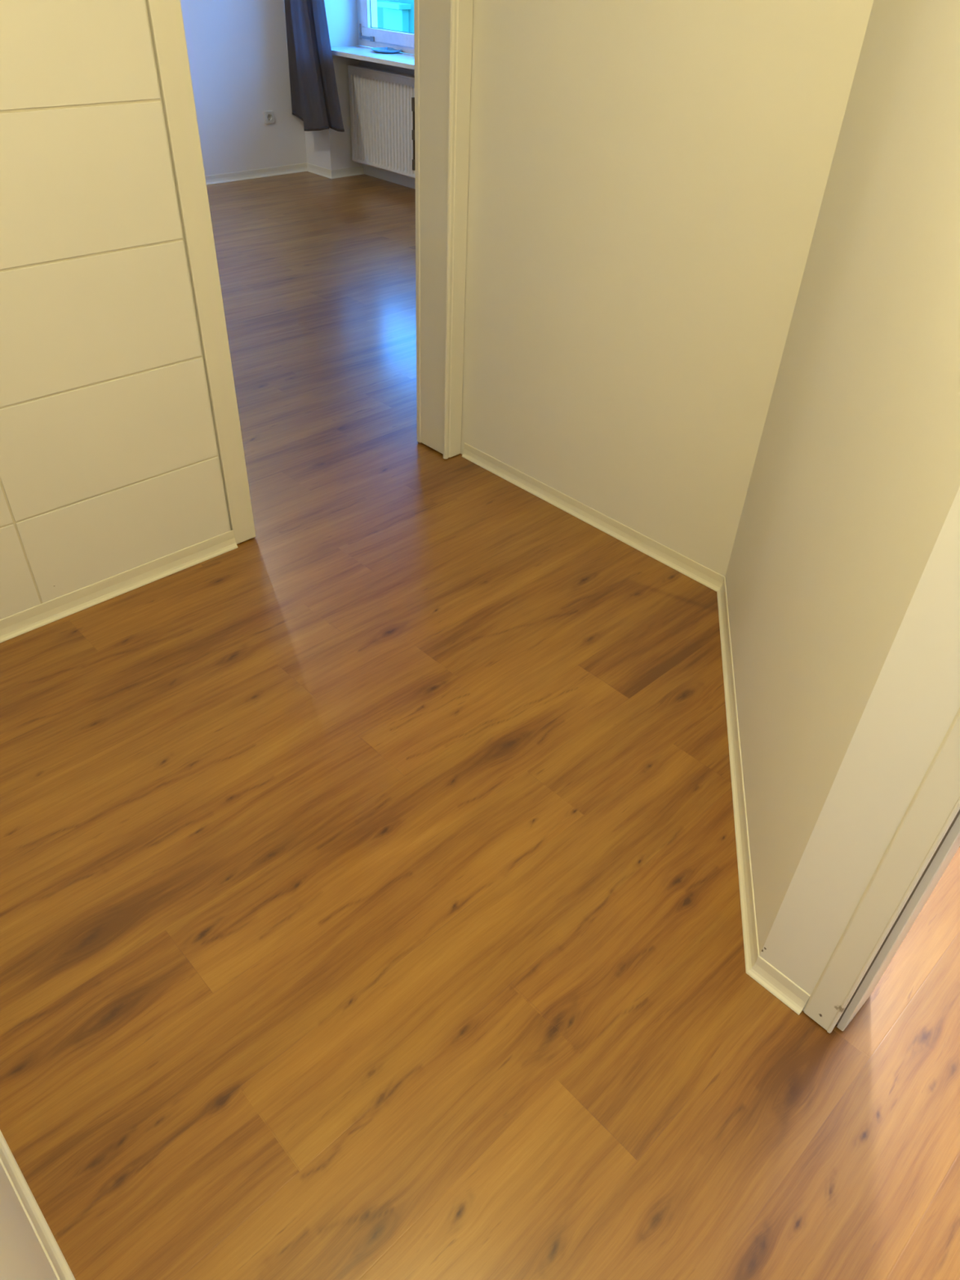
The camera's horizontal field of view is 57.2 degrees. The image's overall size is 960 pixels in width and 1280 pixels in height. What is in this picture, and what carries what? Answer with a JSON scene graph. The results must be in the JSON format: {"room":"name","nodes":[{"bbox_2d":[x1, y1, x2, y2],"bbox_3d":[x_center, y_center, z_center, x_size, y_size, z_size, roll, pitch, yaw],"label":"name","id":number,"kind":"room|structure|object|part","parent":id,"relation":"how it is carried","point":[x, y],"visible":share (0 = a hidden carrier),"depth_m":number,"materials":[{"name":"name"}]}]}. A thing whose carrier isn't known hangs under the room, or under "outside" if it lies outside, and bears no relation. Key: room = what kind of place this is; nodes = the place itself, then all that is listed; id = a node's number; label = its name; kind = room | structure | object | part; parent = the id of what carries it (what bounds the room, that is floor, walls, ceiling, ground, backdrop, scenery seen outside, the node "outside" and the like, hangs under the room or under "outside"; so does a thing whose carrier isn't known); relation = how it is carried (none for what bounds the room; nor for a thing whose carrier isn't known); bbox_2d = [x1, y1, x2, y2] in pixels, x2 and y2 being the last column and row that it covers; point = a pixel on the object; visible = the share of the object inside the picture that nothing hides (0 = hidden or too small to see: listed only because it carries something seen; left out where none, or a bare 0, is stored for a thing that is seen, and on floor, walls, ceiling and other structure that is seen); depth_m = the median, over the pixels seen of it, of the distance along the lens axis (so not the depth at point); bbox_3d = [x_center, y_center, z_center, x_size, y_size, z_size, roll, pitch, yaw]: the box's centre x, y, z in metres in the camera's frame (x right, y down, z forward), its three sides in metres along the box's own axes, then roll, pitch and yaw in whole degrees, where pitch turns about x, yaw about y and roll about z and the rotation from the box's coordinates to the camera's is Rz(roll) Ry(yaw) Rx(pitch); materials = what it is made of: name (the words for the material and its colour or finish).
{"room":"apartment hallway","nodes":[
{"label":"apartment hallway","id":0,"kind":"room"},
{"bbox_2d":[0,1162,57,1279],"bbox_3d":[-0.368,0.166,0.234,0.192,2.500,3.807,-30,49,-34],"label":"wall","id":1,"kind":"structure","parent":0,"point":[22,1255],"depth_m":1.08,"materials":[{"name":"paint"}]},
{"bbox_2d":[0,1129,75,1279],"bbox_3d":[-0.339,1.076,1.053,0.014,0.058,3.802,-30,49,-34],"label":"baseboard","id":2,"kind":"structure","parent":1,"relation":"attached to","point":[62,1271],"depth_m":1.32,"materials":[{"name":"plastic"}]},
{"bbox_2d":[0,0,230,619],"bbox_3d":[-1.307,-1.028,1.666,1.403,2.500,0.198,-30,49,-34],"label":"wall","id":3,"kind":"structure","parent":0,"point":[109,464],"depth_m":2.15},
{"bbox_2d":[0,529,238,643],"bbox_3d":[-1.208,-0.068,2.425,1.220,0.060,0.014,-30,49,-34],"label":"baseboard","id":4,"kind":"structure","parent":3,"relation":"attached to","point":[28,620],"depth_m":2.54,"materials":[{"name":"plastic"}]},
{"bbox_2d":[180,0,306,176],"bbox_3d":[-3.005,-3.893,5.135,5.550,2.500,0.200,-30,49,-34],"label":"wall","id":5,"kind":"structure","parent":0,"point":[237,51],"depth_m":6.42,"materials":[{"name":"paint"}]},
{"bbox_2d":[204,162,306,185],"bbox_3d":[-3.183,-2.775,5.681,4.984,0.058,0.014,-30,49,-34],"label":"baseboard","id":6,"kind":"structure","parent":5,"relation":"attached to","point":[301,167],"depth_m":6.80,"materials":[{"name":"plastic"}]},
{"bbox_2d":[263,111,274,124],"bbox_3d":[-1.594,-3.954,6.662,0.081,0.081,0.014,-30,49,-34],"label":"wall socket","id":7,"kind":"object","parent":5,"relation":"attached to","point":[268,116],"visible":1,"depth_m":6.66,"materials":[{"name":"white plastic"}]},
{"bbox_2d":[304,0,377,169],"bbox_3d":[-1.022,-4.789,6.376,0.566,2.500,0.326,-30,49,-34],"label":"wall","id":8,"kind":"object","parent":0,"point":[330,148],"visible":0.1,"depth_m":6.65,"materials":[{"name":"paint"}]},
{"bbox_2d":[306,162,364,178],"bbox_3d":[-1.161,-3.779,7.060,0.325,0.058,0.340,-30,49,-34],"label":"baseboard","id":9,"kind":"object","parent":8,"relation":"attached to","point":[344,172],"visible":1,"depth_m":6.97,"materials":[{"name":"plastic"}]},
{"bbox_2d":[359,59,415,189],"bbox_3d":[0.103,-3.480,6.157,0.255,0.820,2.704,-30,49,-34],"label":"wall","id":10,"kind":"structure","parent":0,"point":[389,176],"depth_m":6.78,"materials":[{"name":"paint"}]},
{"bbox_2d":[330,45,414,70],"bbox_3d":[-0.097,-3.731,5.775,0.396,0.028,2.779,-30,49,-34],"label":"window sill","id":11,"kind":"structure","parent":10,"relation":"attached to","point":[401,60],"depth_m":6.17,"materials":[{"name":"stone"}]},
{"bbox_2d":[370,47,401,53],"bbox_3d":[-0.671,-4.237,6.323,0.222,0.032,0.222,-30,49,-34],"label":"dish","id":12,"kind":"object","parent":11,"relation":"on","point":[380,50],"visible":1,"depth_m":6.31,"materials":[{"name":"blue ceramic"}]},
{"bbox_2d":[347,64,415,178],"bbox_3d":[-0.583,-3.789,6.473,0.132,0.637,1.050,-30,49,-34],"label":"radiator","id":13,"kind":"object","parent":10,"relation":"attached to","point":[381,114],"visible":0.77,"depth_m":6.50,"materials":[{"name":"metal"}]},
{"bbox_2d":[347,64,414,79],"bbox_3d":[-0.587,-4.024,6.264,0.084,0.009,1.048,-30,49,-34],"label":"grille","id":14,"kind":"object","parent":13,"relation":"attached to","point":[388,74],"depth_m":6.35,"materials":[{"name":"metal"}]},
{"bbox_2d":[0,171,959,1279],"bbox_3d":[0.192,-0.689,3.335,5.550,0.001,9.444,-30,49,-34],"label":"floor","id":15,"kind":"structure","parent":0,"point":[370,907],"depth_m":1.77,"materials":[{"name":"brown laminate"}]},
{"bbox_2d":[460,0,873,576],"bbox_3d":[0.438,-1.435,2.281,0.156,2.500,1.178,-30,49,-34],"label":"wall","id":16,"kind":"structure","parent":0,"point":[647,179],"depth_m":2.42,"materials":[{"name":"paint"}]},
{"bbox_2d":[462,442,724,591],"bbox_3d":[0.336,-0.441,2.992,0.014,0.053,1.157,-30,49,-34],"label":"baseboard","id":17,"kind":"structure","parent":16,"relation":"attached to","point":[648,546],"depth_m":2.94,"materials":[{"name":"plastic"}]},
{"bbox_2d":[724,0,959,955],"bbox_3d":[0.704,-0.764,1.461,0.102,2.500,1.405,10,39,9],"label":"wall","id":18,"kind":"structure","parent":0,"point":[854,485],"depth_m":1.52,"materials":[{"name":"paint"}]},
{"bbox_2d":[716,577,759,972],"bbox_3d":[0.626,0.225,2.179,0.014,0.053,1.295,8,39,6],"label":"baseboard","id":19,"kind":"structure","parent":18,"relation":"attached to","point":[751,948],"depth_m":2.02,"materials":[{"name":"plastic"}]},
{"bbox_2d":[760,486,959,1010],"bbox_3d":[0.642,-0.346,0.936,0.125,2.500,0.168,-30,49,-34],"label":"wall pier","id":20,"kind":"object","parent":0,"point":[913,702],"visible":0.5,"depth_m":1.29,"materials":[{"name":"paint"}]},
{"bbox_2d":[746,955,810,1015],"bbox_3d":[0.557,0.645,1.651,0.014,0.053,0.115,-30,49,-34],"label":"baseboard","id":21,"kind":"object","parent":20,"relation":"attached to","point":[765,974],"visible":1,"depth_m":1.65,"materials":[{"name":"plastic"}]},
{"bbox_3d":[0.261,-2.697,1.765,5.550,0.100,9.530,-30,49,-34],"label":"ceiling","id":22,"kind":"structure","parent":0,"visible":0},
{"bbox_2d":[284,0,344,131],"bbox_3d":[-1.183,-4.679,5.973,0.104,2.178,0.624,-30,49,-34],"label":"curtain","id":23,"kind":"object","parent":22,"relation":"hanging from","point":[314,96],"visible":1,"depth_m":6.39,"materials":[{"name":"grey fabric"}]},
{"bbox_3d":[0.049,-1.795,2.707,5.550,2.500,0.200,-30,49,-34],"label":"wall","id":24,"kind":"structure","parent":0,"visible":0},
{"bbox_2d":[144,0,473,544],"bbox_3d":[-0.449,-1.373,2.450,0.989,2.116,0.204,-30,49,-34],"label":"door frame","id":25,"kind":"structure","parent":24,"relation":"in","point":[443,28],"depth_m":2.62,"materials":[{"name":"paint"}]},
{"bbox_3d":[-0.710,-1.144,2.148,0.076,2.116,0.016,-30,49,-34],"label":"architrave","id":26,"kind":"part","parent":25,"relation":"part of","materials":[{"name":"paint"}]},
{"bbox_3d":[-0.204,-1.579,2.753,0.016,0.199,0.009,-30,49,-34],"label":"strike plate","id":27,"kind":"part","parent":25,"relation":"part of","materials":[{"name":"metal"}]},
{"bbox_3d":[-0.064,-1.519,2.656,0.080,2.116,0.014,-30,49,-34],"label":"architrave","id":28,"kind":"part","parent":25,"relation":"part of","materials":[{"name":"paint"}]},
{"bbox_3d":[1.303,0.108,0.410,0.125,2.500,1.750,-30,49,-34],"label":"doorway","id":29,"kind":"structure","parent":0,"visible":0},
{"bbox_2d":[803,707,959,1033],"bbox_3d":[1.018,0.076,0.752,0.131,2.100,0.966,-30,49,-34],"label":"door frame","id":30,"kind":"structure","parent":29,"relation":"attached to","point":[926,840],"depth_m":1.37,"materials":[{"name":"paint"}]},
{"label":"outside","id":31,"kind":"structure","parent":0,"visible":0},
{"bbox_3d":[0.569,-5.756,12.162,8.940,0.100,18.000,-30,49,-34],"label":"ground","id":32,"kind":"structure","parent":31,"visible":0},
{"bbox_2d":[377,0,413,54],"bbox_3d":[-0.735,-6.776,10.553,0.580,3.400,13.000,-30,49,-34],"label":"neighbouring house","id":33,"kind":"structure","parent":32,"relation":"on","point":[393,15],"depth_m":10.18,"materials":[{"name":"white"}]},
{"bbox_3d":[0.036,-4.950,4.882,0.566,0.300,2.790,-30,49,-34],"label":"wall","id":34,"kind":"structure","parent":0,"visible":0},
{"bbox_2d":[356,0,414,54],"bbox_3d":[0.105,-4.366,5.473,0.147,1.355,2.790,-30,49,-34],"label":"window","id":35,"kind":"structure","parent":34,"relation":"in","point":[370,36],"depth_m":6.43,"materials":[{"name":"plastic"}]}
]}

